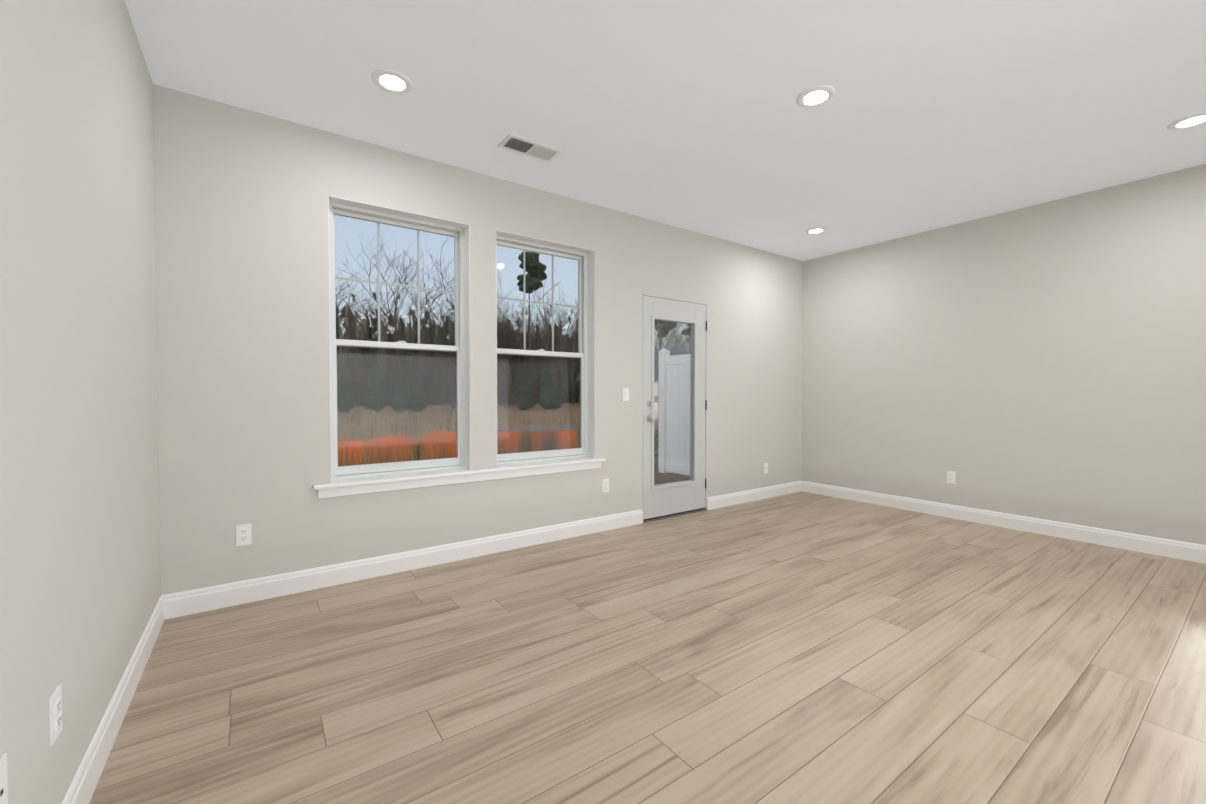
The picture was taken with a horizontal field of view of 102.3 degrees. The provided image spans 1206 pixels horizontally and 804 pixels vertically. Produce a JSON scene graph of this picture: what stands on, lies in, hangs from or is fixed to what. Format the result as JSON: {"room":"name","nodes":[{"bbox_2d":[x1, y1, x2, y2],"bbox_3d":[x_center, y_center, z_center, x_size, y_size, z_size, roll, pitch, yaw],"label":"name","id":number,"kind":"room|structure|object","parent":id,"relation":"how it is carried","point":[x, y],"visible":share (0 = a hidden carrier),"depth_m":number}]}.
{"room":"empty living room","nodes":[
{"label":"empty living room","id":0,"kind":"room"},
{"bbox_2d":[0,0,160,803],"bbox_3d":[-0.248,-0.194,-0.477,0.120,2.740,7.200,-1,1,-35],"label":"wall","id":1,"kind":"structure","parent":0,"point":[80,578],"depth_m":1.34},
{"bbox_2d":[0,753,7,803],"bbox_3d":[-1.160,0.752,0.934,0.008,0.115,0.070,-1,1,-35],"label":"jack","id":2,"kind":"object","parent":1,"relation":"attached to","point":[3,782],"visible":1,"depth_m":0.95},
{"bbox_2d":[49,684,61,745],"bbox_3d":[-1.349,0.771,1.201,0.009,0.115,0.070,-1,1,-35],"label":"electrical outlet","id":3,"kind":"object","parent":1,"relation":"attached to","point":[55,713],"visible":0.98,"depth_m":1.19},
{"bbox_2d":[62,597,164,803],"bbox_3d":[-0.189,1.113,-0.421,0.014,0.125,7.186,-1,1,-35],"label":"baseboard","id":4,"kind":"structure","parent":1,"relation":"attached to","point":[82,787],"depth_m":1.62},
{"bbox_2d":[153,84,802,594],"bbox_3d":[-0.012,-0.276,4.230,5.960,2.740,0.200,-1,1,-35],"label":"wall","id":5,"kind":"structure","parent":0,"point":[241,246],"depth_m":2.93},
{"bbox_2d":[236,524,251,545],"bbox_3d":[-1.999,0.740,2.706,0.070,0.115,0.009,-1,1,-35],"label":"electrical outlet","id":6,"kind":"object","parent":5,"relation":"attached to","point":[244,534],"visible":1,"depth_m":2.70},
{"bbox_2d":[329,202,464,479],"bbox_3d":[-1.383,-0.370,3.314,0.873,1.758,0.090,-1,1,-35],"label":"window","id":7,"kind":"structure","parent":5,"relation":"in","point":[383,468],"depth_m":3.30},
{"bbox_2d":[328,195,470,482],"bbox_3d":[-1.327,-0.381,3.234,0.874,1.734,0.104,-1,1,-35],"label":"liner","id":8,"kind":"object","parent":5,"relation":"attached to","point":[371,207],"visible":0.71,"depth_m":3.45},
{"bbox_2d":[161,509,642,618],"bbox_3d":[-0.963,1.046,3.445,3.234,0.125,0.014,-1,1,-35],"label":"baseboard","id":9,"kind":"structure","parent":5,"relation":"attached to","point":[184,603],"depth_m":3.08},
{"bbox_2d":[318,461,600,498],"bbox_3d":[-0.861,0.537,3.509,2.075,0.060,0.012,-1,1,-35],"label":"trim","id":10,"kind":"structure","parent":5,"relation":"attached to","point":[362,489],"depth_m":3.35},
{"bbox_2d":[313,457,605,489],"bbox_3d":[-0.882,0.494,3.538,2.125,0.025,0.150,-1,1,-35],"label":"sill","id":11,"kind":"structure","parent":5,"relation":"attached to","point":[396,478],"depth_m":3.34},
{"bbox_2d":[496,236,587,464],"bbox_3d":[-0.511,-0.381,3.935,0.873,1.758,0.090,-1,1,-35],"label":"window","id":12,"kind":"structure","parent":5,"relation":"in","point":[548,454],"depth_m":4.00},
{"bbox_2d":[496,230,594,457],"bbox_3d":[-0.454,-0.392,3.855,0.874,1.734,0.104,-1,1,-35],"label":"liner","id":13,"kind":"object","parent":5,"relation":"attached to","point":[591,353],"visible":0.71,"depth_m":4.08},
{"bbox_2d":[602,478,608,492],"bbox_3d":[0.023,0.712,4.143,0.070,0.115,0.009,-1,1,-35],"label":"electrical outlet","id":14,"kind":"object","parent":5,"relation":"attached to","point":[605,485],"visible":1,"depth_m":4.14},
{"bbox_2d":[623,388,628,400],"bbox_3d":[0.203,-0.066,4.255,0.070,0.115,0.013,-1,1,-35],"label":"light switch","id":15,"kind":"object","parent":5,"relation":"attached to","point":[625,394],"visible":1,"depth_m":4.25},
{"bbox_2d":[642,293,706,510],"bbox_3d":[0.638,0.054,4.697,0.840,2.065,0.200,-1,1,-35],"label":"door frame","id":16,"kind":"structure","parent":5,"relation":"attached to","point":[643,295],"depth_m":4.48},
{"bbox_2d":[643,296,706,520],"bbox_3d":[0.704,0.056,4.612,0.814,2.033,0.124,-1,1,-35],"label":"patio door","id":17,"kind":"structure","parent":5,"relation":"in","point":[671,498],"depth_m":4.63},
{"bbox_2d":[643,509,706,522],"bbox_3d":[0.633,1.075,4.723,0.840,0.022,0.242,-1,1,-35],"label":"door threshold sill","id":18,"kind":"structure","parent":5,"relation":"attached to","point":[660,518],"depth_m":4.60},
{"bbox_2d":[707,481,801,509],"bbox_3d":[1.713,1.013,5.347,1.640,0.125,0.014,-1,1,-35],"label":"baseboard","id":19,"kind":"structure","parent":5,"relation":"attached to","point":[724,500],"depth_m":5.28},
{"bbox_2d":[764,463,767,473],"bbox_3d":[1.817,0.739,5.420,0.070,0.115,0.008,-1,1,-35],"label":"outlet","id":20,"kind":"object","parent":5,"relation":"attached to","point":[765,467],"visible":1,"depth_m":5.41},
{"bbox_2d":[89,491,1205,803],"bbox_3d":[2.109,1.196,1.272,5.960,0.100,7.520,-1,1,-35],"label":"floor","id":21,"kind":"structure","parent":0,"point":[801,647],"depth_m":2.00},
{"bbox_2d":[125,0,1205,260],"bbox_3d":[2.109,-1.653,1.222,5.960,0.120,7.520,-1,1,-35],"label":"ceiling","id":22,"kind":"structure","parent":0,"point":[697,118],"depth_m":2.55},
{"bbox_2d":[372,69,412,93],"bbox_3d":[-1.060,-1.609,2.449,0.190,0.010,0.190,-1,1,-35],"label":"recessed light","id":23,"kind":"object","parent":22,"relation":"in","point":[391,81],"visible":1,"depth_m":2.44},
{"bbox_2d":[498,134,562,162],"bbox_3d":[-0.465,-1.621,3.117,0.370,0.010,0.180,-1,1,-35],"label":"ceiling vent","id":24,"kind":"object","parent":22,"relation":"in","point":[525,147],"visible":1,"depth_m":3.11},
{"bbox_2d":[796,85,834,107],"bbox_3d":[1.125,-1.611,2.573,0.190,0.010,0.190,-1,1,-35],"label":"recessed light","id":25,"kind":"object","parent":22,"relation":"in","point":[815,96],"visible":1,"depth_m":2.56},
{"bbox_2d":[805,227,826,233],"bbox_3d":[2.052,-1.648,4.685,0.190,0.010,0.190,-1,1,-35],"label":"recessed light","id":26,"kind":"object","parent":22,"relation":"in","point":[816,230],"visible":1,"depth_m":4.67},
{"bbox_2d":[1167,112,1205,129],"bbox_3d":[3.393,-1.615,2.799,0.190,0.010,0.190,-1,1,-35],"label":"recessed light","id":27,"kind":"object","parent":22,"relation":"in","point":[1193,120],"visible":1,"depth_m":2.80},
{"bbox_2d":[801,164,1205,544],"bbox_3d":[4.512,-0.253,2.906,0.120,2.740,7.200,-1,1,-35],"label":"wall","id":28,"kind":"structure","parent":0,"point":[1046,361],"depth_m":4.09},
{"bbox_2d":[947,471,955,483],"bbox_3d":[3.268,0.708,4.562,0.009,0.115,0.070,-1,1,-35],"label":"electrical outlet","id":29,"kind":"object","parent":28,"relation":"attached to","point":[951,477],"visible":1,"depth_m":4.56},
{"bbox_2d":[802,481,1205,563],"bbox_3d":[4.462,1.056,2.884,0.014,0.125,7.186,-1,1,-35],"label":"baseboard","id":30,"kind":"structure","parent":28,"relation":"attached to","point":[1187,551],"depth_m":4.09},
{"label":"outside","id":31,"kind":"structure","parent":0,"visible":0},
{"bbox_2d":[337,403,655,447],"bbox_3d":[0.169,1.205,59.481,250.000,1.848,150.000,-1,1,-35],"label":"ground","id":32,"kind":"structure","parent":31,"point":[423,413],"depth_m":50.41},
{"bbox_2d":[337,371,347,411],"bbox_3d":[-29.398,-1.855,52.982,3.560,6.465,3.443,-1,1,-35],"label":"cedar tree","id":33,"kind":"object","parent":32,"relation":"on","point":[339,394],"depth_m":52.59},
{"bbox_2d":[341,352,356,412],"bbox_3d":[-28.415,-2.127,53.878,1.904,6.963,2.012,-1,1,-35],"label":"cedar tree","id":34,"kind":"object","parent":32,"relation":"on","point":[348,366],"depth_m":53.56},
{"bbox_2d":[358,338,374,409],"bbox_3d":[-30.614,-3.577,63.411,2.436,9.365,3.312,-1,1,-35],"label":"pine tree","id":35,"kind":"object","parent":32,"relation":"on","point":[367,363],"depth_m":63.14},
{"bbox_2d":[366,352,387,412],"bbox_3d":[-25.907,-2.242,55.661,2.309,7.106,2.240,-1,1,-35],"label":"cedar tree","id":36,"kind":"object","parent":32,"relation":"on","point":[377,398],"depth_m":55.02},
{"bbox_2d":[390,363,410,412],"bbox_3d":[-23.301,-1.583,55.868,2.247,5.837,2.231,-1,1,-35],"label":"cedar tree","id":37,"kind":"object","parent":32,"relation":"on","point":[398,386],"depth_m":55.37},
{"bbox_2d":[399,350,416,386],"bbox_3d":[-28.016,-3.320,70.180,2.827,8.622,2.851,-1,1,-35],"label":"pine tree","id":38,"kind":"object","parent":32,"relation":"on","point":[404,360],"depth_m":69.54},
{"bbox_2d":[407,368,427,411],"bbox_3d":[-22.338,-1.390,58.099,2.533,5.299,2.672,-1,1,-35],"label":"cedar tree","id":39,"kind":"object","parent":32,"relation":"on","point":[415,393],"depth_m":57.57},
{"bbox_2d":[337,425,576,465],"bbox_3d":[-6.383,1.840,20.996,12.751,1.845,0.755,-1,1,-35],"label":"fence","id":40,"kind":"object","parent":32,"relation":"on","point":[384,440],"depth_m":20.19},
{"bbox_2d":[338,419,654,465],"bbox_3d":[1.917,1.414,20.763,40.617,2.611,8.360,-1,1,-35],"label":"dry brush","id":41,"kind":"object","parent":32,"relation":"on","point":[379,460],"depth_m":13.24},
{"bbox_2d":[337,388,657,440],"bbox_3d":[0.725,0.486,42.997,68.491,3.964,26.084,-1,1,-35],"label":"dry brush","id":42,"kind":"object","parent":32,"relation":"on","point":[356,430],"depth_m":37.05},
{"bbox_2d":[335,229,690,415],"bbox_3d":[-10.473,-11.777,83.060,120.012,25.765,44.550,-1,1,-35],"label":"bare trees","id":43,"kind":"object","parent":32,"relation":"on","point":[503,328],"depth_m":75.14},
{"bbox_2d":[455,422,577,433],"bbox_3d":[-5.941,1.990,31.898,10.100,1.135,0.883,-1,1,-35],"label":"fence","id":44,"kind":"object","parent":32,"relation":"on","point":[558,425],"depth_m":34.38},
{"bbox_2d":[516,374,535,409],"bbox_3d":[-10.226,-1.288,64.600,2.492,4.972,2.903,-1,1,-35],"label":"cedar tree","id":45,"kind":"object","parent":32,"relation":"on","point":[523,393],"depth_m":64.03},
{"bbox_2d":[399,406,658,460],"bbox_3d":[-0.849,0.676,10.764,6.873,1.292,3.120,-1,1,-35],"label":"ornamental grass","id":46,"kind":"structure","parent":32,"relation":"on","point":[525,447],"depth_m":9.73},
{"bbox_2d":[517,251,546,390],"bbox_3d":[-10.655,-10.999,74.566,5.329,24.084,5.984,-1,1,-35],"label":"pine tree","id":47,"kind":"object","parent":32,"relation":"on","point":[531,258],"depth_m":73.17},
{"bbox_2d":[499,425,565,431],"bbox_3d":[-4.566,2.330,31.630,5.877,1.747,1.823,-1,1,-35],"label":"pile","id":48,"kind":"object","parent":32,"relation":"on","point":[517,429],"depth_m":31.18},
{"bbox_2d":[538,360,555,408],"bbox_3d":[-7.538,-2.358,65.899,2.635,7.078,2.466,-1,1,-35],"label":"cedar tree","id":49,"kind":"object","parent":32,"relation":"on","point":[542,397],"depth_m":65.24},
{"bbox_2d":[551,395,561,408],"bbox_3d":[-7.062,-0.704,68.042,2.609,3.673,2.372,-1,1,-35],"label":"cedar tree","id":50,"kind":"object","parent":32,"relation":"on","point":[558,402],"depth_m":67.42},
{"bbox_2d":[575,348,688,423],"bbox_3d":[4.387,-1.489,48.321,10.800,7.900,9.800,-1,1,-35],"label":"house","id":51,"kind":"structure","parent":32,"relation":"on","point":[657,372],"depth_m":44.43},
{"bbox_2d":[654,327,669,346],"bbox_3d":[8.842,-6.804,73.626,3.937,16.009,4.612,-1,1,-35],"label":"pine tree","id":52,"kind":"object","parent":32,"relation":"on","point":[664,332],"depth_m":72.64},
{"bbox_2d":[654,320,676,344],"bbox_3d":[8.122,-6.552,68.884,4.806,16.015,4.060,-1,1,-35],"label":"pine tree","id":53,"kind":"object","parent":32,"relation":"on","point":[664,328],"depth_m":68.25},
{"bbox_2d":[654,459,689,484],"bbox_3d":[1.171,1.191,7.753,3.100,0.085,4.070,-1,1,-35],"label":"mulch bed","id":54,"kind":"object","parent":32,"relation":"on","point":[670,475],"depth_m":7.52},
{"bbox_2d":[654,430,658,459],"bbox_3d":[1.113,0.802,9.329,0.773,0.712,0.844,-1,1,-35],"label":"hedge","id":55,"kind":"object","parent":54,"relation":"on","point":[656,446],"depth_m":9.03},
{"bbox_2d":[658,348,690,475],"bbox_3d":[1.625,0.170,7.009,0.144,2.052,2.324,-1,1,-35],"label":"privacy fence","id":56,"kind":"object","parent":32,"relation":"on","point":[680,434],"depth_m":7.68},
{"bbox_2d":[681,324,690,336],"bbox_3d":[13.899,-6.441,72.517,4.644,15.582,4.159,-1,1,-35],"label":"pine tree","id":57,"kind":"object","parent":32,"relation":"on","point":[686,332],"depth_m":72.25}
]}

